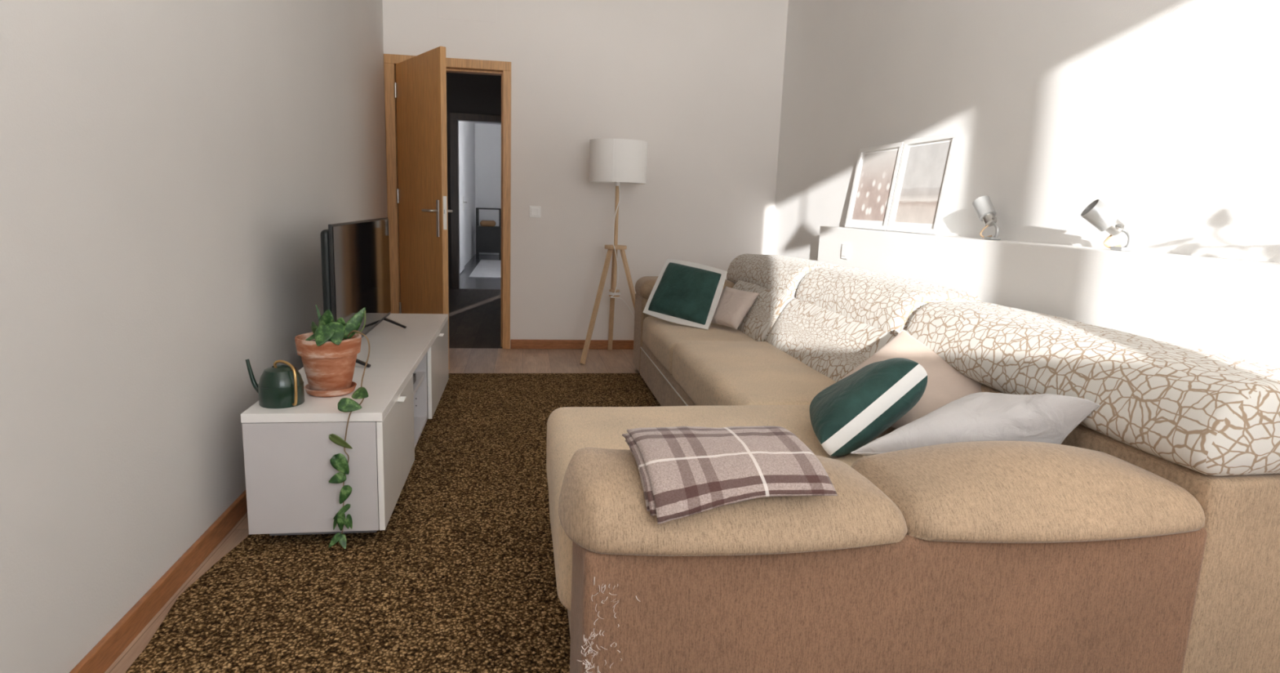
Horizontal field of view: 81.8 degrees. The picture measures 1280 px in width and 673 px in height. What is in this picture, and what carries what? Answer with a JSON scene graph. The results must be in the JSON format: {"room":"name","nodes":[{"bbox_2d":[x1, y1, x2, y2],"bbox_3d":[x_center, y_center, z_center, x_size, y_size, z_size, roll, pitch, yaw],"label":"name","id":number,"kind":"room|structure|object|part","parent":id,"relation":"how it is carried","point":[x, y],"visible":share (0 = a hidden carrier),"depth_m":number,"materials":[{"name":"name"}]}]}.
{"room":"living room","nodes":[
{"label":"living room","id":0,"kind":"room"},
{"bbox_2d":[0,0,387,672],"bbox_3d":[-1.377,-0.688,2.045,0.140,2.780,6.922,0,10,-9],"label":"wall","id":1,"kind":"structure","parent":0,"point":[173,173],"depth_m":1.93,"materials":[{"name":"beige paint"}]},
{"bbox_2d":[69,489,247,672],"bbox_3d":[-1.346,0.646,2.285,0.016,0.072,6.622,0,10,-9],"label":"baseboard","id":2,"kind":"structure","parent":1,"relation":"attached to","point":[104,654],"depth_m":1.98,"materials":[{"name":"brown wood"}]},
{"bbox_2d":[104,253,639,672],"bbox_3d":[-0.792,-0.139,7.340,3.430,0.120,16.840,0,10,-9],"label":"floor","id":3,"kind":"structure","parent":0,"point":[461,360],"depth_m":5.40,"materials":[{"name":"laminate"}]},
{"bbox_2d":[124,373,660,672],"bbox_3d":[-0.176,0.726,2.246,2.234,0.010,5.360,0,10,-9],"label":"woven rug","id":4,"kind":"object","parent":3,"relation":"on","point":[460,577],"visible":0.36,"depth_m":2.17,"materials":[{"name":"carpet"}]},
{"bbox_2d":[240,313,448,535],"bbox_3d":[-1.164,0.269,3.317,0.432,0.442,2.067,0,10,-9],"label":"tv stand","id":5,"kind":"object","parent":4,"relation":"on","point":[288,451],"visible":0.93,"depth_m":2.34,"materials":[{"name":"white paint"}]},
{"bbox_2d":[245,359,304,408],"bbox_3d":[-1.168,0.143,2.355,0.178,0.144,0.134,0,10,-9],"label":"watering can","id":6,"kind":"object","parent":5,"relation":"on","point":[280,386],"visible":1,"depth_m":2.31,"materials":[{"name":"green metal"}]},
{"bbox_3d":[-1.228,0.134,2.365,0.063,0.125,0.018,3,10,7],"label":"spout","id":7,"kind":"part","parent":6,"relation":"part of","materials":[{"name":"green metal"}]},
{"bbox_3d":[-1.119,0.145,2.339,0.096,0.140,0.019,7,11,25],"label":"handle","id":8,"kind":"part","parent":6,"relation":"part of","materials":[{"name":"gold metal"}]},
{"bbox_3d":[-1.169,0.445,3.349,0.325,0.017,2.017,0,10,-9],"label":"plinth rail","id":9,"kind":"part","parent":5,"relation":"part of","materials":[{"name":"white wood"}]},
{"bbox_2d":[303,381,356,396],"bbox_3d":[-1.054,0.178,2.519,0.166,0.025,0.166,0,10,-9],"label":"saucer","id":10,"kind":"object","parent":5,"relation":"on","point":[341,392],"visible":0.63,"depth_m":2.46,"materials":[{"name":"ceramic"}]},
{"bbox_2d":[294,304,369,548],"bbox_3d":[-0.991,0.272,2.449,0.208,0.725,0.423,-6,13,-38],"label":"potted plant","id":11,"kind":"object","parent":5,"relation":"on","point":[328,353],"visible":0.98,"depth_m":2.42,"materials":[{"name":"green plant"}]},
{"bbox_3d":[-1.051,0.090,2.503,0.207,0.186,0.207,0,10,-9],"label":"pot","id":12,"kind":"part","parent":11,"relation":"part of","materials":[{"name":"ceramic"}]},
{"bbox_3d":[-0.961,-0.030,2.475,0.083,0.118,0.017,2,10,0],"label":"stem","id":13,"kind":"part","parent":11,"relation":"part of","materials":[{"name":"green plant"}]},
{"bbox_2d":[320,217,406,367],"bbox_3d":[-1.244,-0.246,3.345,0.234,0.554,1.170,0,10,-9],"label":"television","id":14,"kind":"object","parent":5,"relation":"on","point":[355,255],"visible":0.78,"depth_m":3.15,"materials":[{"name":"black plastic"}]},
{"bbox_3d":[-0.872,0.386,2.664,0.018,0.360,0.664,0,10,-9],"label":"door","id":15,"kind":"part","parent":5,"relation":"part of","materials":[{"name":"white paint"}]},
{"bbox_3d":[-0.846,0.222,2.627,0.020,0.005,0.056,0,10,-9],"label":"handle","id":16,"kind":"part","parent":5,"relation":"part of","materials":[{"name":"white plastic"}]},
{"bbox_2d":[413,373,416,384],"bbox_3d":[-1.075,0.212,3.152,0.186,0.035,0.340,0,10,-9],"label":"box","id":17,"kind":"object","parent":5,"relation":"on","point":[414,374],"visible":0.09,"depth_m":3.30,"materials":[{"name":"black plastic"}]},
{"bbox_2d":[413,371,425,395],"bbox_3d":[-1.166,0.222,3.226,0.376,0.018,0.538,0,10,-9],"label":"shelf","id":18,"kind":"object","parent":5,"relation":"attached to","point":[420,375],"depth_m":3.37,"materials":[{"name":"white"}]},
{"bbox_3d":[-1.074,0.150,3.949,0.018,0.360,0.821,0,10,-9],"label":"door","id":19,"kind":"part","parent":5,"relation":"part of","materials":[{"name":"white paint"}]},
{"bbox_2d":[468,259,501,277],"bbox_3d":[-1.930,-1.131,12.298,1.580,0.012,3.100,0,10,-9],"label":"area rug","id":20,"kind":"object","parent":3,"relation":"on","point":[485,268],"visible":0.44,"depth_m":11.77,"materials":[{"name":"white fabric"}]},
{"bbox_2d":[475,207,501,259],"bbox_3d":[-2.898,-1.978,14.166,0.460,0.955,0.430,0,10,-9],"label":"display cabinet","id":21,"kind":"object","parent":3,"relation":"on","point":[488,238],"visible":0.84,"depth_m":13.99,"materials":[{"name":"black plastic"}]},
{"bbox_2d":[480,220,496,226],"bbox_3d":[-2.904,-2.160,14.116,0.290,0.110,0.260,0,10,-9],"label":"basket","id":22,"kind":"object","parent":21,"relation":"on","point":[483,223],"visible":0.99,"depth_m":14.00,"materials":[{"name":"wicker"}]},
{"bbox_2d":[579,138,647,364],"bbox_3d":[-0.182,-0.613,5.356,0.535,1.554,0.543,0,10,-9],"label":"floor lamp","id":23,"kind":"object","parent":3,"relation":"on","point":[617,162],"visible":0.98,"depth_m":5.12,"materials":[{"name":"fabric"}]},
{"bbox_3d":[-0.308,-0.217,5.245,0.034,0.805,0.292,10,13,37],"label":"leg","id":24,"kind":"part","parent":23,"relation":"part of","materials":[{"name":"brown wood"}]},
{"bbox_3d":[-0.208,-0.270,5.561,0.034,0.804,0.248,1,10,-6],"label":"leg","id":25,"kind":"part","parent":23,"relation":"part of","materials":[{"name":"brown wood"}]},
{"bbox_2d":[614,182,620,186],"bbox_3d":[-0.159,-1.096,5.242,0.036,0.055,0.036,0,10,-9],"label":"socket","id":26,"kind":"object","parent":23,"relation":"attached to","point":[616,184],"depth_m":5.23,"materials":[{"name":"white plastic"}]},
{"bbox_3d":[-0.154,-1.232,5.217,0.406,0.285,0.406,0,10,-9],"label":"lamp shade","id":27,"kind":"part","parent":23,"relation":"part of","materials":[{"name":"fabric"}]},
{"bbox_3d":[-0.061,-0.464,5.322,0.297,1.221,0.076,0,10,-9],"label":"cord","id":28,"kind":"part","parent":23,"relation":"part of","materials":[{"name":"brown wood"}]},
{"bbox_3d":[-0.029,-0.216,5.295,0.288,0.805,0.034,8,12,32],"label":"leg","id":29,"kind":"part","parent":23,"relation":"part of","materials":[{"name":"brown wood"}]},
{"bbox_2d":[546,253,1279,672],"bbox_3d":[0.419,0.142,3.259,1.700,0.845,3.776,0,10,-9],"label":"sofa","id":30,"kind":"object","parent":3,"relation":"on","point":[1145,540],"visible":0.83,"depth_m":1.52,"materials":[{"name":"beige fabric"}]},
{"bbox_3d":[0.306,-0.025,4.982,0.657,0.500,0.320,0,10,-9],"label":"arm panel","id":31,"kind":"part","parent":30,"relation":"part of","materials":[{"name":"beige fabric"}]},
{"bbox_3d":[0.178,0.354,3.740,0.022,0.182,2.170,0,10,-9],"label":"drawer","id":32,"kind":"part","parent":30,"relation":"part of","materials":[{"name":"beige fabric"}]},
{"bbox_3d":[0.494,0.335,3.787,0.635,0.235,2.230,0,10,-9],"label":"seat","id":33,"kind":"part","parent":30,"relation":"part of","materials":[{"name":"beige fabric"}]},
{"bbox_2d":[643,258,727,329],"bbox_3d":[0.273,-0.260,4.396,0.468,0.366,0.235,10,13,37],"label":"cushion","id":34,"kind":"object","parent":30,"relation":"on","point":[686,293],"visible":1,"depth_m":4.34,"materials":[{"name":"green fabric"}]},
{"bbox_2d":[635,275,735,300],"bbox_3d":[0.311,-0.309,4.915,0.668,0.166,0.362,0,10,-9],"label":"armrest","id":35,"kind":"object","parent":30,"relation":"on","point":[644,286],"depth_m":4.79,"materials":[{"name":"fabric"}]},
{"bbox_2d":[642,315,756,373],"bbox_3d":[0.364,0.046,4.337,0.577,0.213,1.002,0,10,-9],"label":"seat cushion","id":36,"kind":"object","parent":30,"relation":"on","point":[660,336],"depth_m":4.15,"materials":[{"name":"beige fabric"}]},
{"bbox_2d":[546,404,896,609],"bbox_3d":[0.350,0.442,2.186,1.227,0.270,0.935,0,10,-9],"label":"cushion","id":37,"kind":"object","parent":30,"relation":"on","point":[569,429],"depth_m":2.30,"materials":[{"name":"beige fabric"}]},
{"bbox_2d":[622,425,837,524],"bbox_3d":[0.166,0.257,1.445,0.372,0.098,0.278,0,10,-9],"label":"folded blanket","id":38,"kind":"object","parent":30,"relation":"on","point":[684,471],"visible":1,"depth_m":1.39,"materials":[{"name":"fabric"}]},
{"bbox_2d":[559,447,907,555],"bbox_3d":[0.188,0.298,1.521,0.703,0.127,0.407,0,10,-9],"label":"cushion","id":39,"kind":"object","parent":30,"relation":"on","point":[602,507],"depth_m":1.37,"materials":[{"name":"beige fabric"}]},
{"bbox_2d":[711,285,759,329],"bbox_3d":[0.521,-0.170,4.271,0.183,0.206,0.316,-4,12,-32],"label":"cushion","id":40,"kind":"object","parent":30,"relation":"on","point":[733,305],"visible":0.84,"depth_m":4.19,"materials":[{"name":"beige fabric"}]},
{"bbox_2d":[671,341,835,405],"bbox_3d":[0.535,0.234,3.241,0.584,0.243,1.268,0,10,-9],"label":"seat cushion","id":41,"kind":"object","parent":30,"relation":"on","point":[734,373],"depth_m":3.12,"materials":[{"name":"beige fabric"}]},
{"bbox_2d":[732,280,795,341],"bbox_3d":[0.716,-0.172,4.354,0.317,0.339,0.979,0,10,-9],"label":"cushion","id":42,"kind":"object","parent":30,"relation":"on","point":[773,296],"depth_m":4.05,"materials":[{"name":"white fabric"}]},
{"bbox_2d":[765,297,896,382],"bbox_3d":[0.877,0.017,3.328,0.316,0.340,1.158,0,10,-9],"label":"cushion","id":43,"kind":"object","parent":30,"relation":"on","point":[829,336],"depth_m":3.19,"materials":[{"name":"white fabric"}]},
{"bbox_2d":[809,357,927,456],"bbox_3d":[0.670,0.182,2.203,0.400,0.277,0.362,0,10,-9],"label":"cushion","id":44,"kind":"object","parent":30,"relation":"on","point":[851,412],"visible":1,"depth_m":2.04,"materials":[{"name":"green fabric"}]},
{"bbox_3d":[0.511,0.603,1.629,1.303,0.488,0.325,0,10,-9],"label":"arm panel","id":45,"kind":"part","parent":30,"relation":"part of","materials":[{"name":"brown fabric"}]},
{"bbox_2d":[838,329,983,428],"bbox_3d":[0.878,0.139,2.391,0.406,0.239,0.472,-3,11,-28],"label":"cushion","id":46,"kind":"object","parent":30,"relation":"on","point":[945,384],"visible":0.38,"depth_m":2.35,"materials":[{"name":"beige fabric"}]},
{"bbox_2d":[850,391,1099,455],"bbox_3d":[0.864,0.221,2.003,0.562,0.224,0.316,4,10,13],"label":"cushion","id":47,"kind":"object","parent":30,"relation":"on","point":[1050,418],"visible":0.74,"depth_m":1.90,"materials":[{"name":"fabric"}]},
{"bbox_2d":[850,440,1204,542],"bbox_3d":[0.829,0.303,1.621,0.723,0.127,0.410,0,10,-9],"label":"cushion","id":48,"kind":"object","parent":30,"relation":"on","point":[980,491],"depth_m":1.49,"materials":[{"name":"beige fabric"}]},
{"bbox_3d":[1.068,0.256,3.392,0.375,0.590,3.705,0,10,-9],"label":"frame","id":49,"kind":"part","parent":30,"relation":"part of","materials":[{"name":"beige fabric"}]},
{"bbox_2d":[458,120,475,265],"bbox_3d":[-2.964,-2.449,12.109,0.140,2.600,6.080,0,10,-9],"label":"wall","id":50,"kind":"structure","parent":0,"point":[466,129],"depth_m":13.37,"materials":[{"name":"paint"}]},
{"bbox_2d":[458,133,466,273],"bbox_3d":[-2.598,-1.885,10.588,0.106,2.030,2.250,0,10,-9],"label":"door","id":51,"kind":"structure","parent":50,"relation":"in","point":[461,202],"depth_m":11.21,"materials":[{"name":"wood"}]},
{"bbox_2d":[446,72,501,288],"bbox_3d":[-1.824,-1.890,9.202,1.950,2.600,0.120,0,10,-9],"label":"wall","id":52,"kind":"structure","parent":0,"point":[466,93],"depth_m":8.93,"materials":[{"name":"paint"}]},
{"bbox_2d":[449,112,501,288],"bbox_3d":[-1.844,-1.656,9.226,1.000,2.130,0.150,0,10,-9],"label":"trim","id":53,"kind":"structure","parent":52,"relation":"attached to","point":[455,117],"depth_m":9.05,"materials":[{"name":"brown wood"}]},
{"bbox_2d":[474,121,501,124],"bbox_3d":[-1.633,-3.757,12.015,2.720,0.100,6.200,0,10,-9],"label":"ceiling","id":54,"kind":"structure","parent":0,"point":[474,122],"depth_m":14.65,"materials":[{"name":"paint"}]},
{"bbox_2d":[475,123,501,254],"bbox_3d":[-2.146,-2.975,15.217,2.720,2.600,0.100,0,10,-9],"label":"wall","id":55,"kind":"structure","parent":0,"point":[487,136],"depth_m":14.96,"materials":[{"name":"paint"}]},
{"bbox_2d":[382,0,788,348],"bbox_3d":[-0.386,-1.284,5.580,2.915,2.780,0.140,0,10,-9],"label":"wall","id":56,"kind":"structure","parent":0,"point":[700,82],"depth_m":5.53,"materials":[{"name":"white paint"}]},
{"bbox_2d":[394,45,452,364],"bbox_3d":[-1.475,-0.843,5.017,0.167,2.018,0.853,-5,12,-34],"label":"door","id":57,"kind":"structure","parent":56,"relation":"in","point":[420,84],"depth_m":4.90,"materials":[{"name":"brown wood"}]},
{"bbox_3d":[-1.352,-0.809,4.748,0.062,0.017,0.137,-6,13,-39],"label":"handle","id":58,"kind":"part","parent":57,"relation":"part of","materials":[{"name":"metal"}]},
{"bbox_3d":[-1.295,-0.755,4.729,0.006,0.235,0.040,-5,12,-35],"label":"handle plate","id":59,"kind":"part","parent":57,"relation":"part of","materials":[{"name":"metal"}]},
{"bbox_3d":[-1.235,-0.782,4.680,0.024,0.210,0.002,-5,12,-35],"label":"lock plate","id":60,"kind":"part","parent":57,"relation":"part of","materials":[{"name":"metal"}]},
{"bbox_2d":[383,53,511,348],"bbox_3d":[-1.402,-0.951,5.473,0.876,2.092,0.156,0,10,-9],"label":"trim","id":61,"kind":"structure","parent":56,"relation":"attached to","point":[503,68],"depth_m":5.36,"materials":[{"name":"brown wood"}]},
{"bbox_2d":[528,205,540,217],"bbox_3d":[-0.782,-0.929,5.504,0.084,0.084,0.014,0,10,-9],"label":"light switch","id":62,"kind":"object","parent":56,"relation":"attached to","point":[534,211],"visible":1,"depth_m":5.50,"materials":[{"name":"white plastic"}]},
{"bbox_2d":[510,339,633,349],"bbox_3d":[0.014,0.065,5.811,2.033,0.072,0.015,0,10,-9],"label":"baseboard","id":63,"kind":"structure","parent":56,"relation":"attached to","point":[515,344],"depth_m":5.71,"materials":[{"name":"brown wood"}]},
{"bbox_2d":[771,0,1279,262],"bbox_3d":[1.640,-0.666,2.523,0.140,2.780,6.922,0,10,-9],"label":"wall","id":64,"kind":"structure","parent":0,"point":[1165,113],"depth_m":2.75,"materials":[{"name":"white paint"}]},
{"bbox_2d":[817,226,1279,368],"bbox_3d":[1.565,0.309,2.024,0.150,1.030,5.345,0,10,-9],"label":"wall","id":65,"kind":"structure","parent":0,"point":[1228,307],"depth_m":2.30,"materials":[{"name":"white paint"}]},
{"bbox_2d":[840,243,849,259],"bbox_3d":[1.151,-0.478,4.152,0.014,0.084,0.084,0,10,-9],"label":"light switch","id":66,"kind":"object","parent":65,"relation":"attached to","point":[845,247],"visible":1,"depth_m":4.13,"materials":[{"name":"white plastic"}]},
{"bbox_2d":[844,142,903,231],"bbox_3d":[1.276,-0.814,4.039,0.072,0.450,0.497,0,10,-9],"label":"picture frame","id":67,"kind":"object","parent":65,"relation":"on","point":[877,169],"visible":0.99,"depth_m":4.03,"materials":[{"name":"white plastic"},{"name":"printed paper"},{"name":"glass"}]},
{"bbox_2d":[852,150,897,221],"bbox_3d":[1.279,-0.820,4.038,0.045,0.365,0.389,0,10,-9],"label":"print","id":68,"kind":"object","parent":67,"relation":"attached to","point":[877,171],"depth_m":4.04,"materials":[{"name":"beige paper"}]},
{"bbox_2d":[886,132,960,235],"bbox_3d":[1.351,-0.729,3.557,0.072,0.457,0.472,0,10,-9],"label":"picture frame","id":69,"kind":"object","parent":65,"relation":"on","point":[926,166],"visible":1,"depth_m":3.54,"materials":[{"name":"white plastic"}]},
{"bbox_2d":[894,141,951,223],"bbox_3d":[1.355,-0.734,3.556,0.045,0.372,0.364,0,10,-9],"label":"print","id":70,"kind":"object","parent":69,"relation":"attached to","point":[926,162],"depth_m":3.55},
{"bbox_2d":[972,195,1000,239],"bbox_3d":[1.410,-0.481,2.996,0.068,0.176,0.146,-2,11,-20],"label":"spotlight","id":71,"kind":"object","parent":65,"relation":"on","point":[983,206],"visible":1,"depth_m":2.98,"materials":[{"name":"metal"}]},
{"bbox_3d":[1.402,-0.521,3.010,0.068,0.103,0.101,-1,11,-17],"label":"lamp shade","id":72,"kind":"part","parent":71,"relation":"part of","materials":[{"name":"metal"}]},
{"bbox_3d":[1.401,-0.426,2.992,0.013,0.057,0.054,-4,12,-32],"label":"cord","id":73,"kind":"part","parent":71,"relation":"part of","materials":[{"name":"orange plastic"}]},
{"bbox_2d":[1080,199,1133,251],"bbox_3d":[1.475,-0.351,2.327,0.157,0.159,0.084,6,11,23],"label":"spotlight","id":74,"kind":"object","parent":65,"relation":"on","point":[1097,213],"visible":1,"depth_m":2.31,"materials":[{"name":"metal"}]},
{"bbox_3d":[1.450,-0.382,2.330,0.103,0.100,0.068,5,10,14],"label":"lamp shade","id":75,"kind":"part","parent":74,"relation":"part of","materials":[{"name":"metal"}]},
{"bbox_3d":[1.499,-0.307,2.345,0.021,0.055,0.053,-4,12,-33],"label":"cord","id":76,"kind":"part","parent":74,"relation":"part of","materials":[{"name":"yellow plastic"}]},
{"bbox_3d":[1.488,-0.341,2.288,0.012,0.016,0.019,0,10,-9],"label":"knob","id":77,"kind":"part","parent":74,"relation":"part of","materials":[{"name":"metal"}]}
]}

